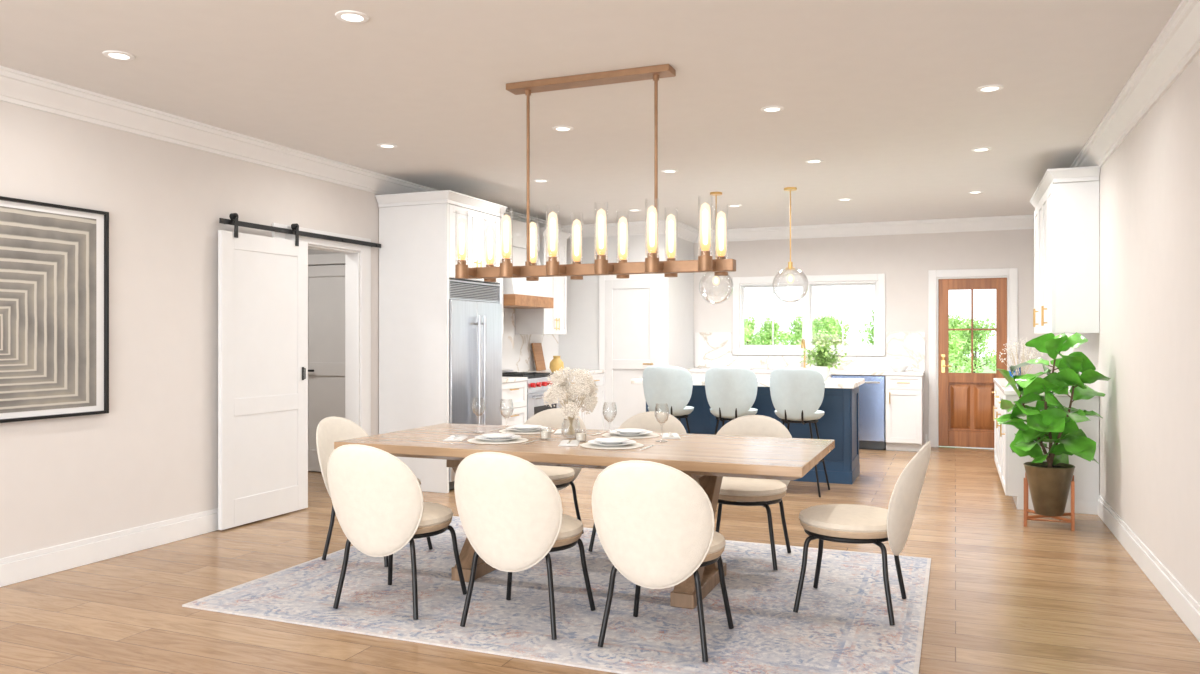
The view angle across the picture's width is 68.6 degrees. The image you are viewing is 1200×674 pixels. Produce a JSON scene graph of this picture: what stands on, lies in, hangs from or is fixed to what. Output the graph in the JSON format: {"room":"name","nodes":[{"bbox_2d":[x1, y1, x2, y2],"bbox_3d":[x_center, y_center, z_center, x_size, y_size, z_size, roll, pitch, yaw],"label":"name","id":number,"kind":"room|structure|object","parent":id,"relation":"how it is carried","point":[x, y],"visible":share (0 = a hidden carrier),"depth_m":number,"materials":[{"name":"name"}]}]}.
{"room":"dining room","nodes":[
{"label":"dining room","id":0,"kind":"room"},
{"bbox_2d":[0,101,557,558],"bbox_3d":[-2.840,-0.040,5.753,0.143,2.740,14.540,0,0,22],"label":"wall","id":1,"kind":"structure","parent":0,"point":[153,457],"depth_m":5.54,"materials":[{"name":"paint"}]},
{"bbox_2d":[0,196,108,422],"bbox_3d":[-3.169,-0.145,4.699,0.038,1.200,1.200,0,0,22],"label":"framed artwork","id":2,"kind":"object","parent":1,"relation":"attached to","point":[54,258],"visible":1,"depth_m":4.93,"materials":[{"name":"black metal"}]},
{"bbox_2d":[0,508,217,586],"bbox_3d":[-3.964,1.255,2.767,0.016,0.150,8.160,0,0,22],"label":"baseboard","id":3,"kind":"structure","parent":1,"relation":"attached to","point":[14,569],"depth_m":5.23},
{"bbox_2d":[0,66,562,230],"bbox_3d":[-2.961,-1.335,5.111,0.120,0.150,13.260,0,0,22],"label":"trim","id":4,"kind":"structure","parent":1,"relation":"attached to","point":[17,87],"depth_m":5.72,"materials":[{"name":"paint"}]},
{"bbox_2d":[218,213,380,529],"bbox_3d":[-2.262,0.228,6.857,0.108,2.180,1.820,0,0,22],"label":"sliding barn door","id":5,"kind":"structure","parent":1,"relation":"in","point":[263,280],"depth_m":6.34,"materials":[{"name":"white wood"}]},
{"bbox_2d":[272,223,370,435],"bbox_3d":[-2.279,0.240,7.117,0.162,2.180,1.170,0,0,22],"label":"trim","id":6,"kind":"structure","parent":1,"relation":"attached to","point":[351,257],"depth_m":7.53,"materials":[{"name":"wood"}]},
{"bbox_2d":[502,257,502,333],"bbox_3d":[-1.275,-0.590,8.897,0.404,1.120,0.640,0,0,22],"label":"upper cabinet","id":7,"kind":"object","parent":1,"relation":"attached to","point":[502,257],"visible":0.05,"depth_m":9.11,"materials":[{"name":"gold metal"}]},
{"bbox_2d":[503,219,553,308],"bbox_3d":[-0.928,-0.787,9.624,0.492,0.925,0.940,0,0,22],"label":"range hood","id":8,"kind":"object","parent":1,"relation":"attached to","point":[518,293],"visible":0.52,"depth_m":9.45,"materials":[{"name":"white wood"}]},
{"bbox_2d":[515,227,570,334],"bbox_3d":[-0.664,-0.640,10.409,0.404,1.221,0.695,0,0,22],"label":"upper cabinet","id":9,"kind":"object","parent":1,"relation":"attached to","point":[540,321],"visible":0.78,"depth_m":10.21,"materials":[{"name":"white wood"}]},
{"bbox_2d":[308,249,344,471],"bbox_3d":[-2.718,-0.040,8.702,1.840,2.740,0.100,0,0,22],"label":"wall","id":10,"kind":"structure","parent":0,"point":[310,251],"depth_m":8.67,"materials":[{"name":"paint"}]},
{"bbox_2d":[308,253,344,471],"bbox_3d":[-2.595,0.260,8.552,1.020,2.140,0.081,0,0,22],"label":"door","id":11,"kind":"structure","parent":10,"relation":"in","point":[326,282],"depth_m":8.61,"materials":[{"name":"paint"}]},
{"bbox_2d":[0,0,1181,229],"bbox_3d":[-1.097,-1.470,4.973,8.040,0.120,14.680,0,0,22],"label":"ceiling","id":12,"kind":"structure","parent":0,"point":[884,93],"depth_m":4.99,"materials":[{"name":"paint"}]},
{"bbox_2d":[102,50,134,60],"bbox_3d":[-2.406,-1.407,4.402,0.146,0.007,0.146,0,0,22],"label":"recessed light","id":13,"kind":"object","parent":12,"relation":"in","point":[118,55],"visible":1,"depth_m":4.39,"materials":[{"name":"plastic"}]},
{"bbox_2d":[335,10,368,22],"bbox_3d":[-1.090,-1.407,3.870,0.146,0.007,0.146,0,0,22],"label":"recessed light","id":14,"kind":"object","parent":12,"relation":"in","point":[350,16],"visible":1,"depth_m":3.86,"materials":[{"name":"plastic"}]},
{"bbox_2d":[377,143,396,147],"bbox_3d":[-1.567,-1.407,6.479,0.146,0.007,0.146,0,0,22],"label":"recessed light","id":15,"kind":"object","parent":12,"relation":"in","point":[383,145],"visible":1,"depth_m":6.46,"materials":[{"name":"plastic"}]},
{"bbox_2d":[533,179,548,181],"bbox_3d":[-0.530,-1.407,7.926,0.146,0.007,0.146,0,0,22],"label":"recessed light","id":16,"kind":"object","parent":12,"relation":"in","point":[535,180],"visible":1,"depth_m":7.91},
{"bbox_2d":[552,126,573,131],"bbox_3d":[-0.251,-1.407,5.947,0.146,0.007,0.146,0,0,22],"label":"recessed light","id":17,"kind":"object","parent":12,"relation":"in","point":[556,128],"visible":1,"depth_m":5.94,"materials":[{"name":"plastic"}]},
{"bbox_2d":[455,64,735,281],"bbox_3d":[-0.058,-0.868,4.769,1.600,1.085,0.392,0,0,22],"label":"linear chandelier","id":18,"kind":"object","parent":12,"relation":"hanging from","point":[720,266],"visible":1,"depth_m":4.72,"materials":[{"name":"brown metal"}]},
{"bbox_2d":[661,169,677,172],"bbox_3d":[0.592,-1.407,7.472,0.146,0.007,0.146,0,0,22],"label":"recessed light","id":19,"kind":"object","parent":12,"relation":"in","point":[666,170],"visible":1,"depth_m":7.47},
{"bbox_2d":[699,192,732,303],"bbox_3d":[1.135,-0.866,8.601,0.336,1.088,0.336,0,0,22],"label":"pendant light","id":20,"kind":"object","parent":12,"relation":"hanging from","point":[716,280],"visible":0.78,"depth_m":8.57,"materials":[{"name":"clear glass"}]},
{"bbox_2d":[760,106,783,111],"bbox_3d":[1.064,-1.407,5.437,0.146,0.007,0.146,0,0,22],"label":"recessed light","id":21,"kind":"object","parent":12,"relation":"in","point":[767,108],"visible":1,"depth_m":5.43,"materials":[{"name":"plastic"}]},
{"bbox_2d":[772,187,808,302],"bbox_3d":[1.802,-0.866,8.332,0.336,1.088,0.336,0,0,22],"label":"pendant light","id":22,"kind":"object","parent":12,"relation":"hanging from","point":[790,278],"visible":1,"depth_m":8.30,"materials":[{"name":"gold metal"}]},
{"bbox_2d":[805,159,823,162],"bbox_3d":[1.716,-1.407,7.051,0.146,0.007,0.146,0,0,22],"label":"recessed light","id":23,"kind":"object","parent":12,"relation":"in","point":[811,160],"visible":1,"depth_m":7.04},
{"bbox_2d":[838,198,851,200],"bbox_3d":[2.510,-1.407,9.016,0.146,0.007,0.146,0,0,22],"label":"recessed light","id":24,"kind":"object","parent":12,"relation":"in","point":[842,199],"visible":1,"depth_m":9.00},
{"bbox_2d":[967,191,983,193],"bbox_3d":[3.651,-1.407,8.555,0.146,0.007,0.146,0,0,22],"label":"recessed light","id":25,"kind":"object","parent":12,"relation":"in","point":[970,192],"visible":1,"depth_m":8.55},
{"bbox_2d":[971,147,991,151],"bbox_3d":[2.864,-1.407,6.608,0.146,0.007,0.146,0,0,22],"label":"recessed light","id":26,"kind":"object","parent":12,"relation":"in","point":[980,149],"visible":1,"depth_m":6.60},
{"bbox_2d":[976,84,1003,91],"bbox_3d":[2.208,-1.407,4.986,0.146,0.007,0.146,0,0,22],"label":"recessed light","id":27,"kind":"object","parent":12,"relation":"in","point":[995,87],"visible":1,"depth_m":4.98,"materials":[{"name":"plastic"}]},
{"bbox_2d":[0,446,1199,673],"bbox_3d":[-1.097,1.390,4.973,8.040,0.120,14.680,0,0,22],"label":"floor","id":28,"kind":"structure","parent":0,"point":[1005,596],"depth_m":4.42,"materials":[{"name":"brown wood"}]},
{"bbox_2d":[375,190,506,492],"bbox_3d":[-1.426,0.044,8.045,0.751,2.571,1.040,0,0,22],"label":"tall cabinet","id":29,"kind":"object","parent":28,"relation":"on","point":[417,229],"visible":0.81,"depth_m":7.63,"materials":[{"name":"white wood"}]},
{"bbox_2d":[449,279,501,489],"bbox_3d":[-1.383,0.417,8.057,0.749,1.825,0.905,0,0,22],"label":"refrigerator","id":30,"kind":"object","parent":28,"relation":"on","point":[475,308],"visible":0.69,"depth_m":7.87,"materials":[{"name":"metal"}]},
{"bbox_2d":[502,381,526,425],"bbox_3d":[-1.148,0.890,8.849,0.673,0.880,0.645,0,0,22],"label":"base cabinet","id":31,"kind":"object","parent":28,"relation":"on","point":[516,392],"visible":0.18,"depth_m":8.78,"materials":[{"name":"white wood"}]},
{"bbox_2d":[502,376,527,382],"bbox_3d":[-1.161,0.429,8.854,0.646,0.038,0.645,0,0,22],"label":"countertop","id":32,"kind":"structure","parent":31,"relation":"on","point":[504,379],"depth_m":8.80,"materials":[{"name":"stone"}]},
{"bbox_2d":[502,369,562,419],"bbox_3d":[-0.848,0.850,9.538,0.705,0.960,0.848,0,0,22],"label":"range cooker","id":33,"kind":"object","parent":28,"relation":"on","point":[537,383],"visible":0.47,"depth_m":9.27,"materials":[{"name":"silver metal"}]},
{"bbox_2d":[182,516,930,673],"bbox_3d":[-0.042,1.325,4.795,3.400,0.009,2.360,0,0,22],"label":"area rug","id":34,"kind":"object","parent":28,"relation":"on","point":[841,625],"visible":0.75,"depth_m":4.28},
{"bbox_2d":[316,416,432,566],"bbox_3d":[-1.398,0.906,5.344,0.618,0.824,0.532,0,0,25],"label":"dining chair","id":35,"kind":"object","parent":34,"relation":"on","point":[330,430],"visible":0.28,"depth_m":5.35,"materials":[{"name":"beige fabric"}]},
{"bbox_2d":[327,444,466,619],"bbox_3d":[-1.001,0.906,4.332,0.532,0.824,0.618,0,0,25],"label":"dining chair","id":36,"kind":"object","parent":34,"relation":"on","point":[379,506],"visible":1,"depth_m":4.11,"materials":[{"name":"beige fabric"}]},
{"bbox_2d":[454,452,594,639],"bbox_3d":[-0.343,0.906,4.066,0.532,0.824,0.618,0,0,25],"label":"dining chair","id":37,"kind":"object","parent":34,"relation":"on","point":[510,510],"visible":1,"depth_m":3.84,"materials":[{"name":"beige fabric"}]},
{"bbox_2d":[524,408,585,533],"bbox_3d":[-0.403,0.906,5.834,0.532,0.824,0.618,0,0,25],"label":"dining chair","id":38,"kind":"object","parent":34,"relation":"on","point":[562,477],"visible":0.34,"depth_m":5.94,"materials":[{"name":"beige fabric"}]},
{"bbox_2d":[334,423,834,608],"bbox_3d":[-0.071,0.944,4.828,2.510,0.750,1.120,0,0,22],"label":"dining table","id":39,"kind":"object","parent":34,"relation":"on","point":[708,458],"visible":0.66,"depth_m":4.53,"materials":[{"name":"brown wood"}]},
{"bbox_2d":[443,435,466,440],"bbox_3d":[-0.804,0.564,4.898,0.100,0.008,0.200,0,0,2],"label":"napkin","id":40,"kind":"object","parent":39,"relation":"on","point":[460,438],"visible":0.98,"depth_m":4.85,"materials":[{"name":"fabric"}]},
{"bbox_2d":[472,397,484,432],"bbox_3d":[-0.725,0.466,5.254,0.080,0.205,0.080,0,0,22],"label":"wine glass","id":41,"kind":"object","parent":39,"relation":"on","point":[476,397],"visible":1,"depth_m":5.24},
{"bbox_2d":[467,438,527,443],"bbox_3d":[-0.561,0.567,4.832,0.336,0.002,0.336,0,0,22],"label":"placemat","id":42,"kind":"object","parent":39,"relation":"on","point":[474,440],"visible":0.65,"depth_m":4.76,"materials":[{"name":"fabric"}]},
{"bbox_2d":[475,433,520,441],"bbox_3d":[-0.561,0.551,4.832,0.256,0.027,0.256,0,0,22],"label":"dinner plate","id":43,"kind":"object","parent":42,"relation":"on","point":[495,437],"visible":1,"depth_m":4.83,"materials":[{"name":"ceramic"}]},
{"bbox_2d":[499,429,554,433],"bbox_3d":[-0.442,0.567,5.312,0.336,0.002,0.336,0,0,22],"label":"placemat","id":44,"kind":"object","parent":39,"relation":"on","point":[503,430],"visible":0.59,"depth_m":5.22,"materials":[{"name":"fabric"}]},
{"bbox_2d":[506,425,547,431],"bbox_3d":[-0.442,0.551,5.312,0.256,0.027,0.256,0,0,22],"label":"dinner plate","id":45,"kind":"object","parent":44,"relation":"on","point":[519,428],"visible":1,"depth_m":5.30,"materials":[{"name":"ceramic"}]},
{"bbox_2d":[540,427,551,438],"bbox_3d":[-0.302,0.538,4.911,0.066,0.060,0.066,0,0,22],"label":"votive candle","id":46,"kind":"object","parent":39,"relation":"on","point":[544,434],"visible":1,"depth_m":4.89,"materials":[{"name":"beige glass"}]},
{"bbox_2d":[554,429,568,433],"bbox_3d":[-0.217,0.564,5.243,0.100,0.008,0.200,0,0,2],"label":"napkin","id":47,"kind":"object","parent":39,"relation":"on","point":[558,431],"visible":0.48,"depth_m":5.21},
{"bbox_2d":[559,440,579,445],"bbox_3d":[-0.163,0.564,4.682,0.100,0.008,0.200,0,0,2],"label":"napkin","id":48,"kind":"object","parent":39,"relation":"on","point":[563,442],"visible":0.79,"depth_m":4.63,"materials":[{"name":"fabric"}]},
{"bbox_2d":[542,367,597,437],"bbox_3d":[-0.166,0.369,4.984,0.314,0.398,0.310,0,0,22],"label":"flower arrangement","id":49,"kind":"object","parent":39,"relation":"on","point":[587,397],"visible":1,"depth_m":4.96,"materials":[{"name":"beige plant"}]},
{"bbox_2d":[575,429,586,441],"bbox_3d":[-0.106,0.538,4.810,0.066,0.060,0.066,0,0,22],"label":"votive candle","id":50,"kind":"object","parent":39,"relation":"on","point":[580,437],"visible":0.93,"depth_m":4.79,"materials":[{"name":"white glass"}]},
{"bbox_2d":[580,443,643,448],"bbox_3d":[0.062,0.567,4.612,0.336,0.002,0.336,0,0,22],"label":"placemat","id":51,"kind":"object","parent":39,"relation":"on","point":[586,445],"visible":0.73,"depth_m":4.54,"materials":[{"name":"fabric"}]},
{"bbox_2d":[588,438,635,446],"bbox_3d":[0.062,0.551,4.612,0.256,0.027,0.256,0,0,22],"label":"dinner plate","id":52,"kind":"object","parent":51,"relation":"on","point":[610,442],"visible":1,"depth_m":4.61,"materials":[{"name":"ceramic"}]},
{"bbox_2d":[602,433,659,438],"bbox_3d":[0.177,0.567,5.084,0.336,0.002,0.336,0,0,22],"label":"placemat","id":53,"kind":"object","parent":39,"relation":"on","point":[651,435],"visible":0.69,"depth_m":5.00,"materials":[{"name":"fabric"}]},
{"bbox_2d":[609,428,651,435],"bbox_3d":[0.177,0.551,5.084,0.256,0.027,0.256,0,0,22],"label":"dinner plate","id":54,"kind":"object","parent":53,"relation":"on","point":[629,431],"visible":1,"depth_m":5.08,"materials":[{"name":"ceramic"}]},
{"bbox_2d":[654,403,668,441],"bbox_3d":[0.336,0.466,4.782,0.080,0.205,0.080,0,0,22],"label":"wine glass","id":55,"kind":"object","parent":39,"relation":"on","point":[657,403],"visible":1,"depth_m":4.78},
{"bbox_2d":[661,433,679,438],"bbox_3d":[0.403,0.564,5.014,0.100,0.008,0.200,0,0,2],"label":"napkin","id":56,"kind":"object","parent":39,"relation":"on","point":[664,435],"visible":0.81,"depth_m":4.95,"materials":[{"name":"fabric"}]},
{"bbox_2d":[588,411,685,551],"bbox_3d":[0.250,0.906,5.581,0.532,0.824,0.618,0,0,25],"label":"dining chair","id":57,"kind":"object","parent":34,"relation":"on","point":[645,420],"visible":0.06,"depth_m":5.82,"materials":[{"name":"beige fabric"}]},
{"bbox_2d":[592,460,733,661],"bbox_3d":[0.284,0.906,3.802,0.532,0.824,0.618,0,0,25],"label":"dining chair","id":58,"kind":"object","parent":34,"relation":"on","point":[653,521],"visible":1,"depth_m":3.58,"materials":[{"name":"beige fabric"}]},
{"bbox_2d":[716,415,791,570],"bbox_3d":[0.873,0.906,5.308,0.532,0.824,0.618,0,0,25],"label":"dining chair","id":59,"kind":"object","parent":34,"relation":"on","point":[746,491],"visible":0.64,"depth_m":5.19,"materials":[{"name":"beige fabric"}]},
{"bbox_2d":[793,441,930,624],"bbox_3d":[1.290,0.906,4.306,0.618,0.824,0.532,0,0,29],"label":"dining chair","id":60,"kind":"object","parent":34,"relation":"on","point":[841,523],"visible":1,"depth_m":4.11,"materials":[{"name":"beige fabric"}]},
{"bbox_2d":[561,373,603,429],"bbox_3d":[-0.463,0.890,10.545,0.673,0.880,1.298,0,0,22],"label":"base cabinet","id":61,"kind":"object","parent":28,"relation":"on","point":[595,419],"visible":0.19,"depth_m":10.81,"materials":[{"name":"white wood"}]},
{"bbox_2d":[528,369,604,375],"bbox_3d":[-0.475,0.429,10.551,0.646,0.038,1.299,0,0,22],"label":"countertop","id":62,"kind":"structure","parent":61,"relation":"on","point":[590,370],"depth_m":10.70,"materials":[{"name":"stone"}]},
{"bbox_2d":[531,343,545,370],"bbox_3d":[-0.737,0.238,10.598,0.088,0.335,0.240,0,0,22],"label":"cutting board","id":63,"kind":"object","parent":62,"relation":"on","point":[538,355],"visible":1,"depth_m":10.57,"materials":[{"name":"brown wood"}]},
{"bbox_2d":[549,356,563,371],"bbox_3d":[-0.503,0.314,10.234,0.170,0.190,0.170,0,0,22],"label":"vase","id":64,"kind":"object","parent":62,"relation":"on","point":[556,363],"visible":0.84,"depth_m":10.18,"materials":[{"name":"ceramic"}]},
{"bbox_2d":[643,366,698,478],"bbox_3d":[0.632,0.792,7.971,0.471,1.079,0.486,0,0,22],"label":"bar stool","id":65,"kind":"object","parent":28,"relation":"on","point":[672,386],"visible":0.76,"depth_m":7.79,"materials":[{"name":"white fabric"}]},
{"bbox_2d":[690,372,705,375],"bbox_3d":[1.538,0.890,11.296,0.840,0.880,0.653,0,0,22],"label":"base cabinet","id":66,"kind":"object","parent":28,"relation":"on","point":[691,373],"visible":0.02,"depth_m":11.11,"materials":[{"name":"white wood"}]},
{"bbox_2d":[705,366,757,434],"bbox_3d":[1.170,0.792,7.754,0.471,1.079,0.486,0,0,22],"label":"bar stool","id":67,"kind":"object","parent":28,"relation":"on","point":[731,392],"visible":0.81,"depth_m":7.57,"materials":[{"name":"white fabric"}]},
{"bbox_2d":[631,376,864,484],"bbox_3d":[1.439,0.868,8.500,2.060,0.925,1.000,0,0,22],"label":"kitchen island","id":68,"kind":"object","parent":28,"relation":"on","point":[839,422],"visible":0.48,"depth_m":8.05,"materials":[{"name":"blue paint"}]},
{"bbox_2d":[631,376,864,388],"bbox_3d":[1.439,0.427,8.500,2.060,0.045,1.000,0,0,22],"label":"island countertop","id":69,"kind":"structure","parent":68,"relation":"on","point":[845,383],"depth_m":8.16,"materials":[{"name":"stone"}]},
{"bbox_2d":[800,338,847,379],"bbox_3d":[2.107,0.205,8.254,0.426,0.398,0.420,0,0,6],"label":"potted herb","id":70,"kind":"object","parent":69,"relation":"on","point":[822,357],"visible":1,"depth_m":8.21,"materials":[{"name":"green plant"}]},
{"bbox_2d":[814,366,828,379],"bbox_3d":[2.079,0.339,8.241,0.144,0.130,0.144,0,0,22],"label":"pot","id":71,"kind":"object","parent":70,"relation":"on","point":[824,370],"depth_m":8.18,"materials":[{"name":"ceramic"}]},
{"bbox_2d":[755,373,831,377],"bbox_3d":[2.396,0.890,10.949,1.000,0.880,0.653,0,0,22],"label":"base cabinet","id":72,"kind":"object","parent":28,"relation":"on","point":[756,374],"visible":0.03,"depth_m":10.79,"materials":[{"name":"white wood"}]},
{"bbox_2d":[687,368,924,375],"bbox_3d":[2.488,0.429,10.929,2.885,0.038,0.630,0,0,22],"label":"countertop","id":73,"kind":"structure","parent":72,"relation":"on","point":[698,370],"depth_m":10.46,"materials":[{"name":"stone"}]},
{"bbox_2d":[801,339,807,367],"bbox_3d":[2.562,0.214,10.974,0.101,0.392,0.223,0,0,22],"label":"faucet","id":74,"kind":"object","parent":73,"relation":"on","point":[803,340],"visible":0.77,"depth_m":11.05,"materials":[{"name":"gold metal"}]},
{"bbox_2d":[890,366,908,371],"bbox_3d":[3.565,0.377,10.478,0.210,0.065,0.210,0,0,22],"label":"bowl","id":75,"kind":"object","parent":73,"relation":"on","point":[895,368],"visible":1,"depth_m":10.41,"materials":[{"name":"ceramic"}]},
{"bbox_2d":[769,367,829,496],"bbox_3d":[1.701,0.792,7.539,0.471,1.079,0.486,0,0,25],"label":"bar stool","id":76,"kind":"object","parent":28,"relation":"on","point":[797,393],"visible":0.97,"depth_m":7.36,"materials":[{"name":"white fabric"}]},
{"bbox_2d":[832,375,885,449],"bbox_3d":[3.144,0.891,10.639,0.604,0.878,0.667,0,0,22],"label":"dishwasher","id":77,"kind":"object","parent":28,"relation":"on","point":[872,394],"visible":0.56,"depth_m":10.33,"materials":[{"name":"metal"}]},
{"bbox_2d":[886,375,923,451],"bbox_3d":[3.622,0.890,10.454,0.400,0.880,0.653,0,0,22],"label":"base cabinet","id":78,"kind":"object","parent":28,"relation":"on","point":[904,394],"visible":0.97,"depth_m":10.20,"materials":[{"name":"white wood"}]},
{"bbox_2d":[992,383,1098,514],"bbox_3d":[3.815,0.890,7.681,0.673,0.880,2.098,0,0,22],"label":"base cabinet","id":79,"kind":"object","parent":28,"relation":"on","point":[1010,467],"visible":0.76,"depth_m":6.72,"materials":[{"name":"white wood"}]},
{"bbox_2d":[993,378,1098,396],"bbox_3d":[3.828,0.429,7.678,0.646,0.038,2.135,0,0,22],"label":"countertop","id":80,"kind":"structure","parent":79,"relation":"on","point":[1001,383],"depth_m":7.14,"materials":[{"name":"stone"}]},
{"bbox_2d":[999,337,1045,385],"bbox_3d":[3.502,0.204,7.350,0.356,0.409,0.321,0,0,-37],"label":"flower arrangement","id":81,"kind":"object","parent":80,"relation":"on","point":[1021,345],"visible":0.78,"depth_m":7.32,"materials":[{"name":"plant"}]},
{"bbox_2d":[994,332,1110,530],"bbox_3d":[3.196,0.647,6.241,0.719,1.364,0.628,0,0,22],"label":"potted plant","id":82,"kind":"object","parent":28,"relation":"on","point":[1049,482],"visible":1,"depth_m":6.17,"materials":[{"name":"green plant"}]},
{"bbox_2d":[1023,462,1074,515],"bbox_3d":[3.185,1.080,6.241,0.330,0.350,0.330,0,0,22],"label":"pot","id":83,"kind":"object","parent":82,"relation":"on","point":[1049,483],"depth_m":6.15,"materials":[{"name":"ceramic"}]},
{"bbox_2d":[558,234,693,369],"bbox_3d":[0.362,-0.040,11.534,1.470,2.740,1.140,0,0,22],"label":"wall","id":84,"kind":"structure","parent":0,"point":[578,348],"depth_m":11.13,"materials":[{"name":"paint"}]},
{"bbox_2d":[562,220,677,237],"bbox_3d":[0.182,-1.335,10.928,1.590,0.150,0.120,0,0,22],"label":"trim","id":85,"kind":"structure","parent":84,"relation":"attached to","point":[634,228],"depth_m":10.90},
{"bbox_2d":[605,279,656,429],"bbox_3d":[0.375,0.305,10.872,0.690,2.030,0.079,0,0,22],"label":"door","id":86,"kind":"structure","parent":84,"relation":"in","point":[630,305],"depth_m":10.91,"materials":[{"name":"white wood"}]},
{"bbox_2d":[599,274,663,429],"bbox_3d":[0.386,0.270,10.898,0.850,2.120,0.022,0,0,22],"label":"trim","id":87,"kind":"structure","parent":84,"relation":"attached to","point":[660,277],"depth_m":10.86,"materials":[{"name":"wood"}]},
{"bbox_2d":[676,221,699,242],"bbox_3d":[1.099,-1.335,11.236,0.120,0.150,1.140,0,0,22],"label":"trim","id":88,"kind":"structure","parent":84,"relation":"attached to","point":[686,232],"depth_m":11.26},
{"bbox_2d":[694,229,1048,444],"bbox_3d":[2.569,-0.040,11.323,5.720,2.740,0.158,0,0,22],"label":"wall","id":89,"kind":"structure","parent":0,"point":[905,260],"depth_m":10.86,"materials":[{"name":"paint"}]},
{"bbox_2d":[733,273,884,355],"bbox_3d":[2.632,-0.275,11.213,1.910,1.020,0.035,0,0,22],"label":"trim","id":90,"kind":"structure","parent":89,"relation":"attached to","point":[880,351],"depth_m":11.18,"materials":[{"name":"wood"}]},
{"bbox_2d":[740,281,877,348],"bbox_3d":[2.665,-0.275,11.294,1.740,0.850,0.140,0,0,22],"label":"window","id":91,"kind":"structure","parent":89,"relation":"in","point":[807,315],"depth_m":11.24,"materials":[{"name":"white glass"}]},
{"bbox_2d":[695,215,1033,242],"bbox_3d":[3.205,-1.335,10.936,4.250,0.150,0.120,0,0,22],"label":"trim","id":92,"kind":"structure","parent":89,"relation":"attached to","point":[1017,222],"depth_m":10.82,"materials":[{"name":"wood"}]},
{"bbox_2d":[938,278,1006,447],"bbox_3d":[4.451,0.310,10.522,0.756,2.020,0.104,0,0,22],"label":"door","id":93,"kind":"structure","parent":89,"relation":"in","point":[965,400],"depth_m":10.55,"materials":[{"name":"brown wood"}]},
{"bbox_2d":[928,268,1017,446],"bbox_3d":[4.464,0.260,10.555,0.980,2.140,0.162,0,0,22],"label":"trim","id":94,"kind":"structure","parent":89,"relation":"attached to","point":[1011,274],"depth_m":10.63,"materials":[{"name":"wood"}]},
{"bbox_2d":[1049,52,1199,603],"bbox_3d":[2.592,-0.040,3.558,0.140,2.740,14.540,0,0,22],"label":"wall","id":95,"kind":"structure","parent":0,"point":[1147,341],"depth_m":4.79,"materials":[{"name":"paint"}]},
{"bbox_2d":[1030,166,1099,333],"bbox_3d":[3.870,-0.650,7.389,0.355,1.241,1.708,0,0,22],"label":"upper cabinet","id":96,"kind":"object","parent":95,"relation":"attached to","point":[1065,201],"visible":1,"depth_m":6.66,"materials":[{"name":"white wood"}]},
{"bbox_2d":[1070,0,1199,167],"bbox_3d":[2.445,-1.335,3.542,0.120,0.150,14.400,0,0,22],"label":"trim","id":97,"kind":"structure","parent":95,"relation":"attached to","point":[1177,44],"depth_m":4.59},
{"bbox_2d":[1098,495,1199,641],"bbox_3d":[1.759,1.255,1.705,0.016,0.150,10.480,0,0,22],"label":"baseboard","id":98,"kind":"structure","parent":95,"relation":"attached to","point":[1186,607],"depth_m":4.67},
{"label":"outside","id":99,"kind":"structure","parent":0,"visible":0},
{"bbox_2d":[949,357,995,372],"bbox_3d":[17.577,1.760,43.503,80.000,0.140,66.160,0,0,22],"label":"lawn","id":100,"kind":"structure","parent":99,"point":[986,368],"depth_m":48.76,"materials":[{"name":"green plant"}]},
{"bbox_2d":[744,320,752,344],"bbox_3d":[3.179,0.528,22.572,1.526,2.319,1.447,0,0,22],"label":"tree","id":101,"kind":"object","parent":100,"relation":"on","point":[746,327],"visible":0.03,"depth_m":22.41,"materials":[{"name":"green plant"}]},
{"bbox_2d":[744,317,765,344],"bbox_3d":[6.554,0.374,38.140,1.594,2.628,1.815,0,0,34],"label":"tree","id":102,"kind":"object","parent":100,"relation":"on","point":[752,323],"visible":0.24,"depth_m":38.20,"materials":[{"name":"green plant"}]},
{"bbox_2d":[750,317,791,344],"bbox_3d":[6.594,0.460,33.136,1.695,2.454,1.489,0,0,29],"label":"tree","id":103,"kind":"object","parent":100,"relation":"on","point":[766,339],"visible":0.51,"depth_m":32.91,"materials":[{"name":"green plant"}]},
{"bbox_2d":[776,317,829,344],"bbox_3d":[5.971,0.513,25.259,1.622,2.348,1.425,0,0,39],"label":"tree","id":104,"kind":"object","parent":100,"relation":"on","point":[797,335],"visible":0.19,"depth_m":25.13,"materials":[{"name":"green plant"}]},
{"bbox_2d":[794,332,847,344],"bbox_3d":[5.231,0.785,20.476,1.624,1.804,1.280,0,0,-3],"label":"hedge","id":105,"kind":"object","parent":100,"relation":"on","point":[835,340],"visible":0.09,"depth_m":20.11,"materials":[{"name":"green plant"}]},
{"bbox_2d":[812,316,849,344],"bbox_3d":[7.858,0.440,30.446,1.558,2.496,1.643,0,0,-32],"label":"tree","id":106,"kind":"object","parent":100,"relation":"on","point":[829,325],"visible":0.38,"depth_m":30.05,"materials":[{"name":"green plant"}]},
{"bbox_2d":[858,309,873,344],"bbox_3d":[11.930,0.130,36.392,2.152,3.116,1.891,0,0,38],"label":"tree","id":107,"kind":"object","parent":100,"relation":"on","point":[871,332],"visible":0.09,"depth_m":36.50,"materials":[{"name":"green plant"}]},
{"bbox_2d":[949,314,970,370],"bbox_3d":[14.800,0.365,37.080,1.651,2.645,1.741,0,0,40],"label":"tree","id":108,"kind":"object","parent":100,"relation":"on","point":[953,321],"visible":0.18,"depth_m":36.94,"materials":[{"name":"green plant"}]},
{"bbox_2d":[949,324,973,372],"bbox_3d":[8.197,0.620,21.182,1.474,2.135,1.295,0,0,-19],"label":"tree","id":109,"kind":"object","parent":100,"relation":"on","point":[954,344],"visible":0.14,"depth_m":20.93,"materials":[{"name":"green plant"}]},
{"bbox_2d":[950,317,995,372],"bbox_3d":[12.173,0.519,28.355,1.538,2.337,1.458,0,0,41],"label":"tree","id":110,"kind":"object","parent":100,"relation":"on","point":[966,335],"visible":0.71,"depth_m":28.33,"materials":[{"name":"green plant"}]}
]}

